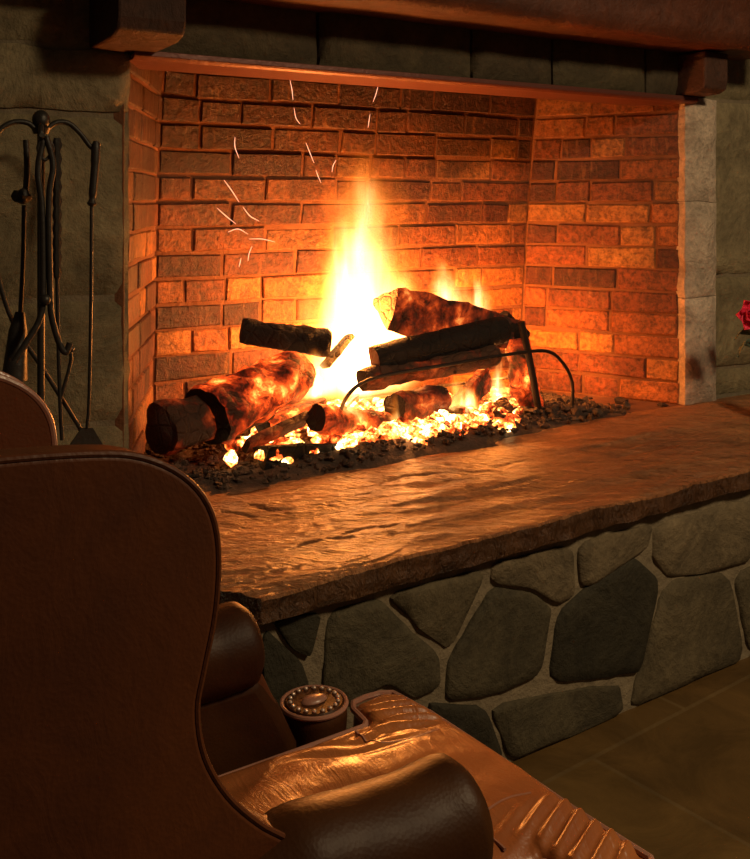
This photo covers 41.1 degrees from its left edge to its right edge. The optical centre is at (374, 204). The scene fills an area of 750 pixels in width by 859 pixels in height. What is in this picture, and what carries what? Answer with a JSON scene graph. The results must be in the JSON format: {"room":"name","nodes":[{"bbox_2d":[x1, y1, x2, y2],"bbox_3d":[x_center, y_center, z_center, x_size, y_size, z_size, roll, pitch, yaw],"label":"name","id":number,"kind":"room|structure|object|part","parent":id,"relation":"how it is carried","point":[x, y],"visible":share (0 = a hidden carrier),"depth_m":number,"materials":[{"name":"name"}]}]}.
{"room":"living room","nodes":[
{"label":"living room","id":0,"kind":"room"},
{"bbox_2d":[0,0,129,448],"bbox_3d":[-1.243,-0.010,1.893,1.508,2.200,0.311,0,0,-32],"label":"wall","id":1,"kind":"structure","parent":0,"point":[48,63],"depth_m":2.10,"materials":[{"name":"stone"}]},
{"bbox_2d":[511,656,749,858],"bbox_3d":[0.750,1.115,1.550,7.500,0.050,6.100,0,0,0],"label":"floor","id":2,"kind":"structure","parent":0,"point":[669,773],"depth_m":1.93,"materials":[{"name":"tile"}]},
{"bbox_2d":[0,371,653,858],"bbox_3d":[-0.246,0.632,1.013,1.020,0.916,0.579,0,0,-34],"label":"chair","id":3,"kind":"object","parent":2,"relation":"on","point":[140,718],"visible":1,"depth_m":0.78,"materials":[{"name":"brown leather"}]},
{"bbox_3d":[-0.247,0.795,1.290,0.322,0.350,0.066,0,0,-34],"label":"arm panel","id":4,"kind":"part","parent":3,"relation":"part of","materials":[{"name":"brown leather"}]},
{"bbox_3d":[-0.086,0.844,1.411,0.094,0.292,0.094,0,0,-34],"label":"arm post","id":5,"kind":"part","parent":3,"relation":"part of","materials":[{"name":"brown leather"}]},
{"bbox_2d":[219,694,642,858],"bbox_3d":[-0.163,0.748,1.063,0.818,0.116,0.499,0,0,-34],"label":"seat cushion","id":6,"kind":"object","parent":3,"relation":"on","point":[305,748],"depth_m":1.25,"materials":[{"name":"leather"}]},
{"bbox_2d":[89,0,749,761],"bbox_3d":[0.337,0.010,2.789,3.370,2.160,1.466,0,0,-32],"label":"fireplace","id":7,"kind":"object","parent":2,"relation":"on","point":[549,164],"visible":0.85,"depth_m":2.66,"materials":[{"name":"brick"}]},
{"bbox_2d":[0,110,100,401],"bbox_3d":[-0.646,0.217,1.931,0.202,0.802,0.200,0,0,0],"label":"stand","id":8,"kind":"object","parent":7,"relation":"on","point":[40,125],"visible":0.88,"depth_m":1.93,"materials":[{"name":"black metal"}]},
{"bbox_2d":[2,140,31,381],"bbox_3d":[-0.677,0.104,1.889,0.056,0.456,0.045,0,0,-41],"label":"brush","id":9,"kind":"object","parent":8,"relation":"hanging from","point":[17,332],"visible":0.98,"depth_m":1.88,"materials":[{"name":"black metal"}]},
{"bbox_3d":[-0.668,-0.017,1.894,0.041,0.031,0.034,0,0,31],"label":"knob","id":10,"kind":"part","parent":9,"relation":"part of","materials":[{"name":"black metal"}]},
{"bbox_3d":[-0.662,-0.066,1.897,0.015,0.115,0.012,0,0,-22],"label":"handle","id":11,"kind":"part","parent":9,"relation":"part of","materials":[{"name":"black metal"}]},
{"bbox_3d":[-0.645,0.147,1.932,0.014,0.614,0.014,0,0,-23],"label":"post","id":12,"kind":"part","parent":8,"relation":"part of","materials":[{"name":"black metal"}]},
{"bbox_2d":[0,276,82,430],"bbox_3d":[-0.668,0.288,1.989,0.180,0.358,0.012,0,0,-32],"label":"poker","id":13,"kind":"object","parent":8,"relation":"attached to","point":[2,292],"visible":0.66,"depth_m":1.99,"materials":[{"name":"black metal"}]},
{"bbox_2d":[11,135,72,362],"bbox_3d":[-0.616,0.080,1.855,0.111,0.422,0.023,0,0,-27],"label":"tongs","id":14,"kind":"object","parent":8,"relation":"hanging from","point":[45,221],"visible":1,"depth_m":1.86,"materials":[{"name":"black metal"}]},
{"bbox_3d":[-0.638,0.081,1.847,0.065,0.421,0.012,0,0,-32],"label":"arm","id":15,"kind":"part","parent":14,"relation":"part of","materials":[{"name":"black metal"}]},
{"bbox_3d":[-0.593,0.076,1.871,0.055,0.412,0.012,0,0,-32],"label":"arm","id":16,"kind":"part","parent":14,"relation":"part of","materials":[{"name":"black metal"}]},
{"bbox_2d":[52,138,74,440],"bbox_3d":[-0.599,0.162,1.924,0.043,0.581,0.020,0,0,-25],"label":"poker","id":17,"kind":"object","parent":8,"relation":"hanging from","point":[56,200],"visible":0.91,"depth_m":1.92,"materials":[{"name":"black metal"}]},
{"bbox_3d":[-0.610,0.006,1.918,0.018,0.269,0.018,0,0,23],"label":"twisted handle","id":18,"kind":"part","parent":17,"relation":"part of","materials":[{"name":"black metal"}]},
{"bbox_2d":[70,141,102,444],"bbox_3d":[-0.570,0.186,1.975,0.073,0.626,0.020,0,0,-23],"label":"shovel","id":19,"kind":"object","parent":8,"relation":"hanging from","point":[86,435],"visible":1,"depth_m":1.98,"materials":[{"name":"black metal"}]},
{"bbox_3d":[-0.558,-0.062,1.981,0.026,0.130,0.020,0,0,-36],"label":"handle","id":20,"kind":"part","parent":19,"relation":"part of","materials":[{"name":"black metal"}]},
{"bbox_2d":[252,443,336,469],"bbox_3d":[-0.163,0.601,2.412,0.266,0.086,0.078,0,0,-35],"label":"log","id":21,"kind":"object","parent":7,"relation":"on","point":[297,450],"visible":0.53,"depth_m":2.35,"materials":[{"name":"brown wood"}]},
{"bbox_2d":[144,391,668,495],"bbox_3d":[0.119,0.604,2.777,1.709,0.060,0.576,0,0,-32],"label":"gravel","id":22,"kind":"object","parent":7,"relation":"on","point":[204,463],"visible":0.44,"depth_m":2.47,"materials":[{"name":"black gravel"}]},
{"bbox_2d":[241,410,308,453],"bbox_3d":[-0.238,0.552,2.435,0.045,0.077,0.204,0,0,43],"label":"log","id":23,"kind":"object","parent":22,"relation":"on","point":[282,428],"visible":0.98,"depth_m":2.42,"materials":[{"name":"brown wood"}]},
{"bbox_2d":[223,387,522,466],"bbox_3d":[0.049,0.587,2.718,1.107,0.091,0.432,0,0,-33],"label":"glowing coals","id":24,"kind":"object","parent":22,"relation":"on","point":[418,429],"visible":0.5,"depth_m":2.57,"materials":[{"name":"orange"}]},
{"bbox_2d":[145,395,275,455],"bbox_3d":[-0.385,0.507,2.393,0.126,0.128,0.329,0,0,38],"label":"log","id":25,"kind":"object","parent":24,"relation":"on","point":[173,425],"visible":0.46,"depth_m":2.27,"materials":[{"name":"brown wood"}]},
{"bbox_2d":[185,351,315,445],"bbox_3d":[-0.289,0.471,2.470,0.157,0.189,0.363,0,0,36],"label":"log","id":26,"kind":"object","parent":25,"relation":"on","point":[256,392],"visible":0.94,"depth_m":2.40,"materials":[{"name":"brown wood"}]},
{"bbox_2d":[239,318,331,356],"bbox_3d":[-0.241,0.354,2.696,0.248,0.107,0.112,0,0,-8],"label":"log","id":27,"kind":"object","parent":26,"relation":"on","point":[305,339],"visible":1,"depth_m":2.65,"materials":[{"name":"brown wood"}]},
{"bbox_2d":[320,333,354,368],"bbox_3d":[-0.101,0.397,2.719,0.044,0.088,0.121,0,0,38],"label":"log","id":28,"kind":"object","parent":27,"relation":"on","point":[337,351],"visible":0.97,"depth_m":2.70,"materials":[{"name":"brown wood"}]},
{"bbox_2d":[255,397,326,431],"bbox_3d":[-0.217,0.545,2.590,0.074,0.072,0.208,0,0,41],"label":"log","id":29,"kind":"object","parent":24,"relation":"on","point":[306,404],"visible":0.48,"depth_m":2.57,"materials":[{"name":"orange wood"}]},
{"bbox_2d":[306,404,393,434],"bbox_3d":[-0.042,0.561,2.574,0.079,0.138,0.310,0,0,44],"label":"log","id":30,"kind":"object","parent":24,"relation":"on","point":[323,419],"visible":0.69,"depth_m":2.49,"materials":[{"name":"brown wood"}]},
{"bbox_2d":[383,385,451,420],"bbox_3d":[0.114,0.540,2.679,0.162,0.106,0.102,0,0,-39],"label":"log","id":31,"kind":"object","parent":24,"relation":"on","point":[422,402],"visible":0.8,"depth_m":2.64,"materials":[{"name":"brown wood"}]},
{"bbox_2d":[356,345,501,390],"bbox_3d":[0.155,0.443,2.731,0.454,0.090,0.070,0,0,-34],"label":"log","id":32,"kind":"object","parent":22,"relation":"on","point":[364,373],"visible":0.82,"depth_m":2.69,"materials":[{"name":"brown wood"}]},
{"bbox_2d":[368,316,510,365],"bbox_3d":[0.189,0.386,2.761,0.462,0.127,0.057,0,0,-33],"label":"log","id":33,"kind":"object","parent":32,"relation":"on","point":[479,334],"visible":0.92,"depth_m":2.74,"materials":[{"name":"brown wood"}]},
{"bbox_2d":[340,321,573,414],"bbox_3d":[0.188,0.479,2.846,0.874,0.290,0.249,0,0,-35],"label":"grate","id":34,"kind":"object","parent":22,"relation":"on","point":[527,351],"visible":0.79,"depth_m":2.88,"materials":[{"name":"grey metal"}]},
{"bbox_2d":[448,401,473,414],"bbox_3d":[0.229,0.586,2.769,0.094,0.076,0.068,0,0,-37],"label":"log","id":35,"kind":"object","parent":22,"relation":"on","point":[454,409],"visible":0.36,"depth_m":2.76,"materials":[{"name":"brown wood"}]},
{"bbox_2d":[449,368,491,407],"bbox_3d":[0.273,0.544,2.871,0.029,0.143,0.206,0,0,39],"label":"log","id":36,"kind":"object","parent":22,"relation":"on","point":[477,386],"visible":0.7,"depth_m":2.87,"materials":[{"name":"brown wood"}]},
{"bbox_2d":[484,397,513,413],"bbox_3d":[0.347,0.591,2.863,0.086,0.074,0.070,0,0,-39],"label":"log","id":37,"kind":"object","parent":22,"relation":"on","point":[503,402],"visible":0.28,"depth_m":2.86,"materials":[{"name":"orange wood"}]},
{"bbox_2d":[505,338,543,406],"bbox_3d":[0.448,0.518,2.991,0.116,0.247,0.096,0,0,19],"label":"log","id":38,"kind":"object","parent":22,"relation":"on","point":[518,376],"visible":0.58,"depth_m":2.96,"materials":[{"name":"brown wood"}]},
{"bbox_2d":[373,287,525,347],"bbox_3d":[0.222,0.332,2.902,0.527,0.213,0.115,0,0,-37],"label":"log","id":39,"kind":"object","parent":38,"relation":"on","point":[406,312],"visible":0.61,"depth_m":2.77,"materials":[{"name":"brown wood"}]},
{"bbox_2d":[500,311,529,338],"bbox_3d":[0.412,0.379,3.022,0.117,0.118,0.083,0,0,-16],"label":"log","id":40,"kind":"object","parent":38,"relation":"on","point":[514,327],"visible":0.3,"depth_m":2.99,"materials":[{"name":"brown wood"}]},
{"bbox_2d":[734,300,749,357],"bbox_3d":[1.119,0.421,2.870,0.185,0.393,0.110,0,0,0],"label":"flower","id":41,"kind":"object","parent":7,"relation":"on","point":[743,314],"visible":1,"depth_m":2.86,"materials":[{"name":"plant"}]},
{"bbox_3d":[1.076,0.313,2.852,0.099,0.086,0.036,0,0,0],"label":"flower","id":42,"kind":"part","parent":41,"relation":"part of","materials":[{"name":"red plant"}]},
{"bbox_2d":[705,59,749,398],"bbox_3d":[1.633,-0.010,3.709,1.505,2.200,0.281,0,0,-32],"label":"wall","id":43,"kind":"structure","parent":0,"point":[732,286],"depth_m":3.26,"materials":[{"name":"stone"}]}
]}

